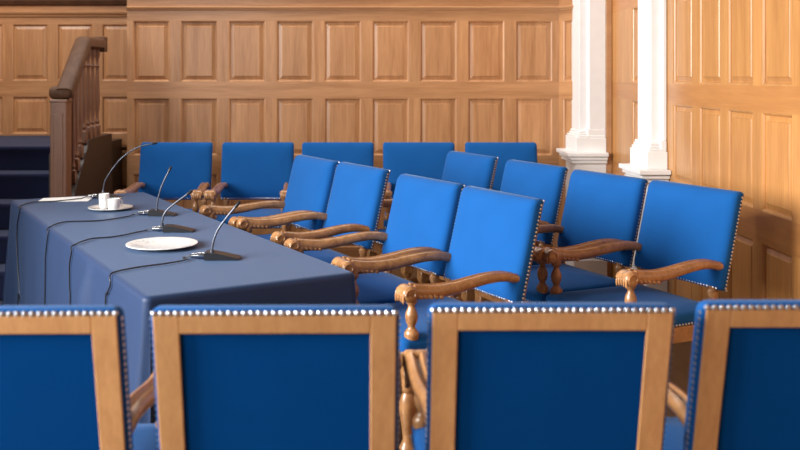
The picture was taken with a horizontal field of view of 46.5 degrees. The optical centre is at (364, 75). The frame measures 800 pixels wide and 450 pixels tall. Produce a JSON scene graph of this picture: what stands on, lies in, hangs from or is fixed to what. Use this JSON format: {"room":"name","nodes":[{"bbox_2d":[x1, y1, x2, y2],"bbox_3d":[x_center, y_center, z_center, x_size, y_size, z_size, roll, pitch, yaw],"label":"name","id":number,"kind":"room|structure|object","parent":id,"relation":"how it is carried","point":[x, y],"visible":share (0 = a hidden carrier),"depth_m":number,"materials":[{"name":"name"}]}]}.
{"room":"council chamber","nodes":[
{"label":"council chamber","id":0,"kind":"room"},
{"bbox_2d":[0,6,126,229],"bbox_3d":[-2.568,-0.057,7.690,2.137,3.000,0.100,0,0,0],"label":"wall","id":1,"kind":"structure","parent":0,"point":[34,51],"depth_m":7.65,"materials":[{"name":"brown wood"}]},
{"bbox_2d":[0,11,126,16],"bbox_3d":[-2.450,-0.507,7.623,2.100,0.050,0.034,0,0,0],"label":"trim","id":2,"kind":"structure","parent":1,"relation":"attached to","point":[2,13],"depth_m":7.62,"materials":[{"name":"brown wood"}]},
{"bbox_2d":[0,0,126,5],"bbox_3d":[-2.450,-0.622,7.612,2.100,0.090,0.055,0,0,0],"label":"trim","id":3,"kind":"structure","parent":1,"relation":"attached to","point":[2,2],"depth_m":7.60,"materials":[{"name":"brown wood"}]},
{"bbox_2d":[127,0,558,256],"bbox_3d":[-0.167,-0.057,7.100,3.274,3.000,0.100,0,0,0],"label":"wall","id":4,"kind":"structure","parent":0,"point":[217,78],"depth_m":7.06,"materials":[{"name":"brown wood"}]},
{"bbox_2d":[126,6,558,10],"bbox_3d":[-0.167,-0.512,7.040,3.274,0.034,0.020,0,0,0],"label":"trim","id":5,"kind":"structure","parent":4,"relation":"attached to","point":[129,8],"depth_m":7.04,"materials":[{"name":"brown wood"}]},
{"bbox_2d":[0,263,691,449],"bbox_3d":[-0.810,1.483,3.600,5.579,0.080,8.200,0,0,0],"label":"floor","id":6,"kind":"structure","parent":0,"point":[680,363],"depth_m":4.63,"materials":[{"name":"brown wood"}]},
{"bbox_2d":[0,136,121,305],"bbox_3d":[-2.739,0.966,6.415,1.503,0.955,2.430,0,0,0],"label":"staircase","id":7,"kind":"structure","parent":6,"relation":"on","point":[24,160],"depth_m":6.45,"materials":[{"name":"blue carpet"}]},
{"bbox_2d":[49,36,111,197],"bbox_3d":[-1.974,0.578,6.513,0.157,1.730,1.045,0,0,0],"label":"banister","id":8,"kind":"object","parent":7,"relation":"attached to","point":[80,155],"visible":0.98,"depth_m":6.31,"materials":[{"name":"brown wood"}]},
{"bbox_2d":[0,305,157,449],"bbox_3d":[-0.735,0.955,2.137,0.555,0.992,0.626,0,0,-1],"label":"armchair","id":9,"kind":"object","parent":6,"relation":"on","point":[64,378],"visible":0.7,"depth_m":1.87,"materials":[{"name":"blue fabric"}]},
{"bbox_2d":[114,142,212,212],"bbox_3d":[-1.301,0.955,6.147,0.555,0.992,0.626,0,0,0],"label":"armchair","id":10,"kind":"object","parent":6,"relation":"on","point":[190,162],"visible":0.46,"depth_m":6.35,"materials":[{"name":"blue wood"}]},
{"bbox_2d":[138,142,212,199],"bbox_3d":[-1.301,0.652,6.382,0.494,0.386,0.142,0,0,0],"label":"cushion","id":11,"kind":"object","parent":10,"relation":"on","point":[190,162],"depth_m":6.35,"materials":[{"name":"blue fabric"}]},
{"bbox_2d":[203,142,293,234],"bbox_3d":[-0.739,0.955,6.147,0.555,0.992,0.626,0,0,0],"label":"armchair","id":12,"kind":"object","parent":6,"relation":"on","point":[249,170],"visible":0.63,"depth_m":6.34,"materials":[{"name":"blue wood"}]},
{"bbox_2d":[220,142,293,199],"bbox_3d":[-0.739,0.652,6.382,0.494,0.386,0.142,0,0,0],"label":"cushion","id":13,"kind":"object","parent":12,"relation":"on","point":[250,170],"depth_m":6.35,"materials":[{"name":"blue fabric"}]},
{"bbox_2d":[199,155,339,240],"bbox_3d":[-0.524,0.955,5.088,0.626,0.992,0.555,0,0,-28],"label":"armchair","id":14,"kind":"object","parent":6,"relation":"on","point":[311,179],"visible":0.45,"depth_m":5.14,"materials":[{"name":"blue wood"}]},
{"bbox_2d":[282,155,337,229],"bbox_3d":[-0.317,0.652,5.198,0.142,0.386,0.494,0,0,-28],"label":"cushion","id":15,"kind":"object","parent":14,"relation":"on","point":[311,179],"depth_m":5.11,"materials":[{"name":"blue fabric"}]},
{"bbox_2d":[150,305,401,449],"bbox_3d":[-0.181,0.955,2.142,0.555,0.992,0.626,0,0,-1],"label":"armchair","id":16,"kind":"object","parent":6,"relation":"on","point":[226,377],"visible":1,"depth_m":1.87,"materials":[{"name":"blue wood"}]},
{"bbox_2d":[236,162,390,273],"bbox_3d":[-0.263,0.955,4.638,0.626,0.992,0.555,0,0,-28],"label":"armchair","id":17,"kind":"object","parent":6,"relation":"on","point":[358,191],"visible":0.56,"depth_m":4.65,"materials":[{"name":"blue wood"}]},
{"bbox_2d":[323,162,388,248],"bbox_3d":[-0.056,0.652,4.748,0.142,0.386,0.494,0,0,-28],"label":"cushion","id":18,"kind":"object","parent":17,"relation":"on","point":[358,191],"depth_m":4.66,"materials":[{"name":"blue fabric"}]},
{"bbox_2d":[295,142,373,231],"bbox_3d":[-0.187,0.955,6.147,0.555,0.992,0.626,0,0,0],"label":"armchair","id":19,"kind":"object","parent":6,"relation":"on","point":[362,153],"visible":0.13,"depth_m":6.38,"materials":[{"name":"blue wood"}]},
{"bbox_2d":[302,142,373,166],"bbox_3d":[-0.187,0.652,6.382,0.494,0.386,0.142,0,0,0],"label":"cushion","id":20,"kind":"object","parent":19,"relation":"on","point":[362,153],"depth_m":6.38,"materials":[{"name":"blue fabric"}]},
{"bbox_2d":[283,174,464,405],"bbox_3d":[0.038,0.955,4.028,0.626,0.992,0.555,0,0,-28],"label":"armchair","id":21,"kind":"object","parent":6,"relation":"on","point":[423,211],"visible":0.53,"depth_m":4.06,"materials":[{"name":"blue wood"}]},
{"bbox_2d":[382,174,463,275],"bbox_3d":[0.246,0.652,4.138,0.142,0.386,0.494,0,0,-28],"label":"cushion","id":22,"kind":"object","parent":21,"relation":"on","point":[423,211],"depth_m":4.06,"materials":[{"name":"blue fabric"}]},
{"bbox_2d":[383,142,462,301],"bbox_3d":[0.371,0.955,6.147,0.555,0.992,0.626,0,0,0],"label":"armchair","id":23,"kind":"object","parent":6,"relation":"on","point":[424,159],"visible":0.23,"depth_m":6.36,"materials":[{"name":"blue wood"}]},
{"bbox_2d":[383,142,454,197],"bbox_3d":[0.371,0.652,6.382,0.494,0.386,0.142,0,0,0],"label":"cushion","id":24,"kind":"object","parent":23,"relation":"on","point":[424,159],"depth_m":6.37,"materials":[{"name":"blue fabric"}]},
{"bbox_2d":[366,151,497,301],"bbox_3d":[0.374,0.955,5.375,0.626,0.992,0.555,0,0,-25],"label":"armchair","id":25,"kind":"object","parent":6,"relation":"on","point":[467,169],"visible":0.17,"depth_m":5.38,"materials":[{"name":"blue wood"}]},
{"bbox_2d":[442,151,496,188],"bbox_3d":[0.587,0.652,5.476,0.142,0.386,0.494,0,0,-25],"label":"cushion","id":26,"kind":"object","parent":25,"relation":"on","point":[467,169],"depth_m":5.40,"materials":[{"name":"blue fabric"}]},
{"bbox_2d":[336,186,544,449],"bbox_3d":[0.284,0.955,3.549,0.626,0.992,0.555,0,0,-27],"label":"armchair","id":27,"kind":"object","parent":6,"relation":"on","point":[491,252],"visible":0.55,"depth_m":3.52,"materials":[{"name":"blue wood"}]},
{"bbox_2d":[445,186,542,301],"bbox_3d":[0.493,0.652,3.656,0.142,0.386,0.494,0,0,-27],"label":"cushion","id":28,"kind":"object","parent":27,"relation":"on","point":[494,230],"depth_m":3.57,"materials":[{"name":"blue fabric"}]},
{"bbox_2d":[417,159,568,301],"bbox_3d":[0.642,0.955,4.779,0.626,0.992,0.555,0,0,-25],"label":"armchair","id":29,"kind":"object","parent":6,"relation":"on","point":[546,182],"visible":0.34,"depth_m":4.74,"materials":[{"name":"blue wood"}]},
{"bbox_2d":[500,159,566,244],"bbox_3d":[0.855,0.652,4.879,0.142,0.386,0.494,0,0,-25],"label":"cushion","id":30,"kind":"object","parent":29,"relation":"on","point":[546,182],"depth_m":4.75,"materials":[{"name":"blue fabric"}]},
{"bbox_2d":[465,142,552,263],"bbox_3d":[0.939,0.955,6.147,0.555,0.992,0.626,0,0,0],"label":"armchair","id":31,"kind":"object","parent":6,"relation":"on","point":[505,151],"visible":0.14,"depth_m":6.38,"materials":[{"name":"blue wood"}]},
{"bbox_2d":[465,142,537,190],"bbox_3d":[0.939,0.652,6.382,0.494,0.386,0.142,0,0,0],"label":"cushion","id":32,"kind":"object","parent":31,"relation":"on","point":[505,151],"depth_m":6.38,"materials":[{"name":"blue fabric"}]},
{"bbox_2d":[402,302,674,449],"bbox_3d":[0.375,0.955,2.164,0.555,0.992,0.626,0,0,0],"label":"armchair","id":33,"kind":"object","parent":6,"relation":"on","point":[489,375],"visible":1,"depth_m":1.90,"materials":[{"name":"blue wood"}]},
{"bbox_2d":[475,169,648,301],"bbox_3d":[0.882,0.955,4.239,0.626,0.992,0.555,0,0,-25],"label":"armchair","id":34,"kind":"object","parent":6,"relation":"on","point":[600,208],"visible":0.36,"depth_m":4.21,"materials":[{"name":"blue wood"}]},
{"bbox_2d":[557,169,646,266],"bbox_3d":[1.094,0.652,4.339,0.142,0.386,0.494,0,0,-25],"label":"cushion","id":35,"kind":"object","parent":34,"relation":"on","point":[598,205],"depth_m":4.27,"materials":[{"name":"blue fabric"}]},
{"bbox_2d":[539,180,744,343],"bbox_3d":[1.123,0.955,3.779,0.626,0.992,0.555,0,0,-25],"label":"armchair","id":36,"kind":"object","parent":6,"relation":"on","point":[688,232],"visible":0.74,"depth_m":3.78,"materials":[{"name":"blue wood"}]},
{"bbox_2d":[634,180,742,290],"bbox_3d":[1.335,0.652,3.879,0.142,0.386,0.494,0,0,-25],"label":"cushion","id":37,"kind":"object","parent":36,"relation":"on","point":[681,222],"depth_m":3.81,"materials":[{"name":"blue fabric"}]},
{"bbox_2d":[663,300,799,449],"bbox_3d":[0.929,0.955,2.187,0.555,0.992,0.626,0,0,0],"label":"armchair","id":38,"kind":"object","parent":6,"relation":"on","point":[744,385],"visible":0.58,"depth_m":1.93,"materials":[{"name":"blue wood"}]},
{"bbox_3d":[-1.050,1.087,4.426,0.737,0.712,2.688,0,0,-29],"label":"conference table","id":39,"kind":"object","parent":6,"relation":"on","visible":0},
{"bbox_2d":[3,192,355,423],"bbox_3d":[-1.053,1.075,4.424,0.914,0.705,2.856,0,0,-29],"label":"tablecloth","id":40,"kind":"object","parent":39,"relation":"on","point":[267,272],"visible":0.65,"depth_m":3.69,"materials":[{"name":"blue fabric"}]},
{"bbox_2d":[39,196,91,201],"bbox_3d":[-1.751,0.721,5.459,0.288,0.002,0.234,0,0,-8],"label":"paper","id":41,"kind":"object","parent":40,"relation":"on","point":[57,198],"visible":0.86,"depth_m":5.42,"materials":[{"name":"white paper"}]},
{"bbox_2d":[16,142,156,304],"bbox_3d":[-1.619,0.901,5.371,0.797,1.023,0.226,0,0,-33],"label":"microphone","id":42,"kind":"object","parent":40,"relation":"on","point":[96,196],"visible":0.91,"depth_m":5.46,"materials":[{"name":"black plastic"}]},
{"bbox_2d":[44,166,176,304],"bbox_3d":[-1.269,0.941,4.661,0.697,0.945,0.158,0,0,-38],"label":"microphone","id":43,"kind":"object","parent":40,"relation":"on","point":[153,212],"visible":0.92,"depth_m":4.79,"materials":[{"name":"black plastic"}]},
{"bbox_2d":[88,204,132,210],"bbox_3d":[-1.378,0.714,5.037,0.236,0.014,0.236,0,0,0],"label":"saucer","id":44,"kind":"object","parent":40,"relation":"on","point":[124,206],"visible":0.68,"depth_m":5.02,"materials":[{"name":"white ceramic"}]},
{"bbox_2d":[99,193,108,208],"bbox_3d":[-1.409,0.674,5.030,0.055,0.079,0.076,0,0,0],"label":"cup","id":45,"kind":"object","parent":44,"relation":"on","point":[103,203],"visible":0.93,"depth_m":5.00,"materials":[{"name":"white ceramic"}]},
{"bbox_2d":[108,198,122,209],"bbox_3d":[-1.337,0.683,4.965,0.070,0.061,0.079,0,0,0],"label":"cup","id":46,"kind":"object","parent":44,"relation":"on","point":[113,203],"visible":0.98,"depth_m":4.93,"materials":[{"name":"white ceramic"}]},
{"bbox_2d":[69,190,195,304],"bbox_3d":[-1.058,0.971,4.191,0.620,0.884,0.168,0,0,-38],"label":"microphone","id":47,"kind":"object","parent":40,"relation":"on","point":[168,227],"visible":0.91,"depth_m":4.29,"materials":[{"name":"black plastic"}]},
{"bbox_2d":[126,237,197,249],"bbox_3d":[-0.858,0.713,3.932,0.298,0.016,0.298,0,0,0],"label":"plate","id":48,"kind":"object","parent":40,"relation":"on","point":[154,243],"visible":1,"depth_m":3.96,"materials":[{"name":"ceramic"}]},
{"bbox_2d":[105,201,241,304],"bbox_3d":[-0.737,0.953,3.577,0.554,0.921,0.153,0,0,-32],"label":"microphone","id":49,"kind":"object","parent":40,"relation":"on","point":[211,254],"visible":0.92,"depth_m":3.64,"materials":[{"name":"black plastic"}]},
{"bbox_2d":[559,0,571,225],"bbox_3d":[1.563,-0.057,6.993,0.100,3.000,0.193,0,0,-31],"label":"wall","id":50,"kind":"structure","parent":0,"point":[565,16],"depth_m":7.01,"materials":[{"name":"brown wood"}]},
{"bbox_2d":[558,5,573,10],"bbox_3d":[1.512,-0.512,6.962,0.020,0.034,0.193,0,0,-31],"label":"trim","id":51,"kind":"structure","parent":50,"relation":"attached to","point":[568,7],"depth_m":6.96,"materials":[{"name":"brown wood"}]},
{"bbox_2d":[556,0,608,275],"bbox_3d":[1.585,-0.081,6.802,0.284,3.048,0.436,0,0,0],"label":"pilaster","id":52,"kind":"object","parent":50,"relation":"attached to","point":[585,149],"visible":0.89,"depth_m":6.67,"materials":[{"name":"white paint"}]},
{"bbox_2d":[612,0,799,342],"bbox_3d":[1.820,-0.057,3.400,0.100,3.000,7.600,0,0,0],"label":"wall","id":53,"kind":"structure","parent":0,"point":[733,66],"depth_m":4.45,"materials":[{"name":"brown wood"}]},
{"bbox_2d":[605,0,611,277],"bbox_3d":[1.748,-0.057,6.848,0.040,3.000,0.385,0,0,0],"label":"trim","id":54,"kind":"structure","parent":53,"relation":"attached to","point":[608,137],"depth_m":6.66,"materials":[{"name":"brown wood"}]},
{"bbox_2d":[619,0,670,291],"bbox_3d":[1.675,-0.081,5.582,0.187,3.048,0.436,0,0,0],"label":"pilaster","id":55,"kind":"object","parent":53,"relation":"attached to","point":[648,154],"visible":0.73,"depth_m":5.48,"materials":[{"name":"white paint"}]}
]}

